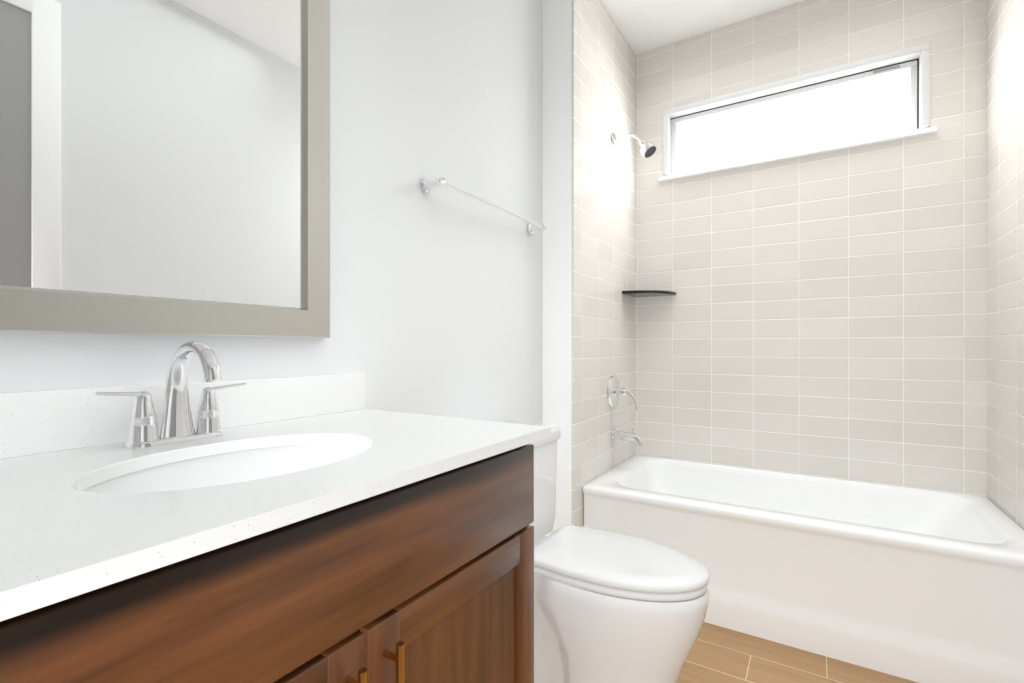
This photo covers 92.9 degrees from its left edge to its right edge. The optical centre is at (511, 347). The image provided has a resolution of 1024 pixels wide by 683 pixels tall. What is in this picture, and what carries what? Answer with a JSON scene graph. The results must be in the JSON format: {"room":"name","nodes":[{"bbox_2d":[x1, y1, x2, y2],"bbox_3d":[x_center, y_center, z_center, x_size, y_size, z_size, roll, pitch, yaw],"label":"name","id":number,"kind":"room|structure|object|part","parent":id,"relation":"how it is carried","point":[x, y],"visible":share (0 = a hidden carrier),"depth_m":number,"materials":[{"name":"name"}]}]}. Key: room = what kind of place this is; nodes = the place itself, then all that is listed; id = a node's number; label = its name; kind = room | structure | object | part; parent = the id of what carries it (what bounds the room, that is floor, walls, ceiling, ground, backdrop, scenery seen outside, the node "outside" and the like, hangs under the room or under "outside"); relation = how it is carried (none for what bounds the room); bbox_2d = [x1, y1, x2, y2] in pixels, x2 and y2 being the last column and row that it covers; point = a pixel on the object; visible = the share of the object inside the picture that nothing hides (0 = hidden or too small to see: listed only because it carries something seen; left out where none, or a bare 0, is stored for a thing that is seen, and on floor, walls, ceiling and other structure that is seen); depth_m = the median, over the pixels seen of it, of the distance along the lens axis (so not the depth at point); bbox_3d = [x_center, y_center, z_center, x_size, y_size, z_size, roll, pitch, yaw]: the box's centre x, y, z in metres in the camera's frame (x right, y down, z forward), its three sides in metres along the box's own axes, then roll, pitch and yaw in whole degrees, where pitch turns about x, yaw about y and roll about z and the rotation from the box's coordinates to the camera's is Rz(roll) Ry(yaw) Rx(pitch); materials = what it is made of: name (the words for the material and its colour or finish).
{"room":"bathroom","nodes":[
{"label":"bathroom","id":0,"kind":"room"},
{"bbox_2d":[0,0,542,423],"bbox_3d":[-0.530,-0.318,1.264,0.120,2.810,4.382,0,0,32],"label":"wall","id":1,"kind":"structure","parent":0,"point":[436,301],"depth_m":1.54,"materials":[{"name":"white paint"}]},
{"bbox_2d":[0,0,329,337],"bbox_3d":[-0.786,-0.538,0.711,0.026,1.030,1.213,0,0,32],"label":"mirror","id":2,"kind":"object","parent":1,"relation":"attached to","point":[164,167],"visible":1,"depth_m":0.92,"materials":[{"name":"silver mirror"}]},
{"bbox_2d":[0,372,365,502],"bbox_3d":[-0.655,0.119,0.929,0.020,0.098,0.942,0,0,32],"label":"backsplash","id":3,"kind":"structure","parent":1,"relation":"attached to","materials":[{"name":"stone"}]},
{"bbox_2d":[420,177,546,234],"bbox_3d":[-0.066,-0.516,1.818,0.078,0.048,0.720,0,0,32],"label":"towel rail","id":4,"kind":"object","parent":1,"relation":"attached to","point":[426,185],"visible":1,"depth_m":1.66,"materials":[{"name":"silver metal"}]},
{"bbox_2d":[543,0,571,531],"bbox_3d":[0.472,-0.318,2.619,0.144,2.810,1.021,0,0,32],"label":"wall","id":5,"kind":"structure","parent":0,"point":[557,212],"depth_m":2.18,"materials":[{"name":"white paint"}]},
{"bbox_2d":[572,0,634,525],"bbox_3d":[0.496,-0.318,2.510,0.011,2.810,0.861,0,0,32],"label":"tile","id":6,"kind":"structure","parent":5,"relation":"attached to","point":[603,208],"depth_m":2.41,"materials":[{"name":"beige tile"}]},
{"bbox_2d":[607,375,637,409],"bbox_3d":[0.586,0.235,2.522,0.128,0.173,0.170,0,0,32],"label":"tub valve","id":7,"kind":"object","parent":6,"relation":"attached to","point":[615,391],"visible":1,"depth_m":2.51,"materials":[{"name":"silver metal"}]},
{"bbox_2d":[611,428,642,445],"bbox_3d":[0.600,0.460,2.514,0.160,0.088,0.060,0,0,32],"label":"tub spout","id":8,"kind":"object","parent":6,"relation":"attached to","point":[627,436],"visible":0.98,"depth_m":2.50,"materials":[{"name":"silver metal"}]},
{"bbox_2d":[611,132,656,157],"bbox_3d":[0.624,-1.042,2.490,0.227,0.168,0.078,0,0,32],"label":"shower head","id":9,"kind":"object","parent":6,"relation":"attached to","point":[645,146],"visible":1,"depth_m":2.47},
{"bbox_2d":[645,146,655,157],"bbox_3d":[0.694,-0.981,2.444,0.054,0.041,0.066,0,0,32],"label":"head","id":10,"kind":"object","parent":9,"relation":"attached to","point":[650,151],"visible":1,"depth_m":2.44},
{"bbox_2d":[601,0,804,54],"bbox_3d":[0.240,-1.773,0.783,1.935,0.100,4.382,0,0,32],"label":"ceiling","id":11,"kind":"structure","parent":0,"point":[645,25],"depth_m":2.54,"materials":[{"name":"white paint"}]},
{"bbox_2d":[677,622,917,682],"bbox_3d":[0.240,1.137,0.783,1.935,0.100,4.382,0,0,32],"label":"floor","id":12,"kind":"structure","parent":0,"point":[718,654],"depth_m":1.66,"materials":[{"name":"beige tile"}]},
{"bbox_2d":[0,341,550,682],"bbox_3d":[-0.415,0.538,0.779,0.587,1.098,0.942,0,0,32],"label":"bathroom vanity","id":13,"kind":"object","parent":12,"relation":"on","point":[178,527],"visible":1,"depth_m":0.66,"materials":[{"name":"brown wood"}]},
{"bbox_3d":[-0.321,0.406,0.457,0.020,0.058,0.332,0,0,32],"label":"door rail","id":14,"kind":"part","parent":13,"relation":"part of","materials":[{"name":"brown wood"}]},
{"bbox_2d":[92,341,246,448],"bbox_3d":[-0.558,0.079,0.849,0.162,0.179,0.242,0,0,32],"label":"faucet","id":15,"kind":"object","parent":13,"relation":"on","point":[177,431],"depth_m":0.86,"materials":[{"name":"silver metal"}]},
{"bbox_3d":[-0.195,0.467,0.609,0.034,0.134,0.011,0,0,32],"label":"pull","id":16,"kind":"part","parent":13,"relation":"part of","materials":[{"name":"gold metal"}]},
{"bbox_3d":[-0.161,0.467,0.663,0.034,0.134,0.011,0,0,32],"label":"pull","id":17,"kind":"part","parent":13,"relation":"part of","materials":[{"name":"gold metal"}]},
{"bbox_3d":[-0.084,0.676,0.845,0.011,0.482,0.332,0,0,32],"label":"door panel","id":18,"kind":"part","parent":13,"relation":"part of","materials":[{"name":"brown wood"}]},
{"bbox_3d":[-0.080,0.406,0.842,0.020,0.058,0.332,0,0,32],"label":"door rail","id":19,"kind":"part","parent":13,"relation":"part of","materials":[{"name":"brown wood"}]},
{"bbox_2d":[504,421,709,682],"bbox_3d":[0.203,0.686,1.542,0.793,0.801,0.430,0,0,32],"label":"toilet","id":20,"kind":"object","parent":12,"relation":"on","point":[613,607],"visible":0.62,"depth_m":1.36,"materials":[{"name":"white ceramic"}]},
{"bbox_3d":[-0.029,0.311,1.686,0.247,0.051,0.430,0,0,32],"label":"tank lid","id":21,"kind":"part","parent":20,"relation":"part of","materials":[{"name":"white ceramic"}]},
{"bbox_3d":[0.212,0.879,1.536,0.771,0.415,0.346,0,0,32],"label":"bowl","id":22,"kind":"part","parent":20,"relation":"part of","materials":[{"name":"white ceramic"}]},
{"bbox_3d":[0.323,0.632,1.466,0.509,0.030,0.346,0,0,32],"label":"lid","id":23,"kind":"part","parent":20,"relation":"part of","materials":[{"name":"white plastic"}]},
{"bbox_3d":[0.327,0.660,1.464,0.491,0.020,0.340,0,0,32],"label":"seat","id":24,"kind":"part","parent":20,"relation":"part of","materials":[{"name":"white plastic"}]},
{"bbox_2d":[583,455,1023,682],"bbox_3d":[1.164,0.858,2.136,1.516,0.458,0.784,0,0,32],"label":"bathtub","id":25,"kind":"object","parent":12,"relation":"on","point":[920,585],"visible":0.75,"depth_m":1.77,"materials":[{"name":"white ceramic"}]},
{"bbox_2d":[635,0,986,496],"bbox_3d":[1.415,-0.318,2.538,1.520,2.810,0.160,0,0,32],"label":"wall","id":26,"kind":"structure","parent":0,"point":[824,314],"depth_m":2.37,"materials":[{"name":"tile"}]},
{"bbox_2d":[622,290,675,297],"bbox_3d":[0.766,-0.301,2.710,0.235,0.016,0.235,0,0,32],"label":"corner shelf","id":27,"kind":"object","parent":26,"relation":"attached to","point":[642,293],"visible":1,"depth_m":2.67,"materials":[{"name":"black"}]},
{"bbox_2d":[663,43,929,176],"bbox_3d":[1.387,-1.159,2.516,1.175,0.392,0.106,0,0,32],"label":"window","id":28,"kind":"structure","parent":26,"relation":"in","point":[859,98],"depth_m":2.47,"materials":[{"name":"white glass"}]},
{"bbox_3d":[0.902,-1.154,2.819,0.032,0.338,0.106,0,0,32],"label":"frame","id":29,"kind":"part","parent":28,"relation":"part of","materials":[{"name":"white plastic"}]},
{"bbox_3d":[0.941,-1.154,2.822,0.030,0.278,0.030,0,0,32],"label":"window sash left","id":30,"kind":"part","parent":28,"relation":"part of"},
{"bbox_3d":[1.399,-1.000,2.536,1.111,0.030,0.030,0,0,32],"label":"window sash bottom","id":31,"kind":"part","parent":28,"relation":"part of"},
{"bbox_3d":[1.399,-1.308,2.536,1.111,0.030,0.030,0,0,32],"label":"sash","id":32,"kind":"part","parent":28,"relation":"part of","materials":[{"name":"white plastic"}]},
{"bbox_3d":[1.387,-1.339,2.516,1.175,0.032,0.106,0,0,32],"label":"frame","id":33,"kind":"part","parent":28,"relation":"part of","materials":[{"name":"white plastic"}]},
{"bbox_2d":[873,65,899,73],"bbox_3d":[1.761,-1.307,2.289,0.100,0.008,0.006,0,0,32],"label":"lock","id":34,"kind":"object","parent":28,"relation":"attached to","point":[889,68],"visible":1,"depth_m":2.29,"materials":[{"name":"grey metal"}]},
{"bbox_3d":[1.858,-1.154,2.249,0.030,0.278,0.030,0,0,32],"label":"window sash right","id":35,"kind":"part","parent":28,"relation":"part of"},
{"bbox_2d":[917,59,918,128],"bbox_3d":[1.861,-1.154,2.230,0.005,0.338,0.004,0,0,32],"label":"window gasket right","id":36,"kind":"object","parent":28,"relation":"attached to","point":[918,94],"visible":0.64,"depth_m":2.23,"materials":[{"name":"black"}]},
{"bbox_3d":[1.872,-1.154,2.213,0.032,0.338,0.106,0,0,32],"label":"frame","id":37,"kind":"part","parent":28,"relation":"part of","materials":[{"name":"white plastic"}]},
{"bbox_2d":[658,127,936,181],"bbox_3d":[1.364,-0.958,2.479,1.215,0.022,0.054,0,0,32],"label":"window sill","id":38,"kind":"structure","parent":26,"relation":"attached to","point":[900,136],"depth_m":2.40,"materials":[{"name":"white"}]},
{"bbox_2d":[987,0,1023,529],"bbox_3d":[1.891,-0.318,1.733,0.140,2.810,1.021,0,0,32],"label":"tiled wall","id":39,"kind":"structure","parent":0,"point":[1005,256],"depth_m":1.86,"materials":[{"name":"beige tile"}]}
]}

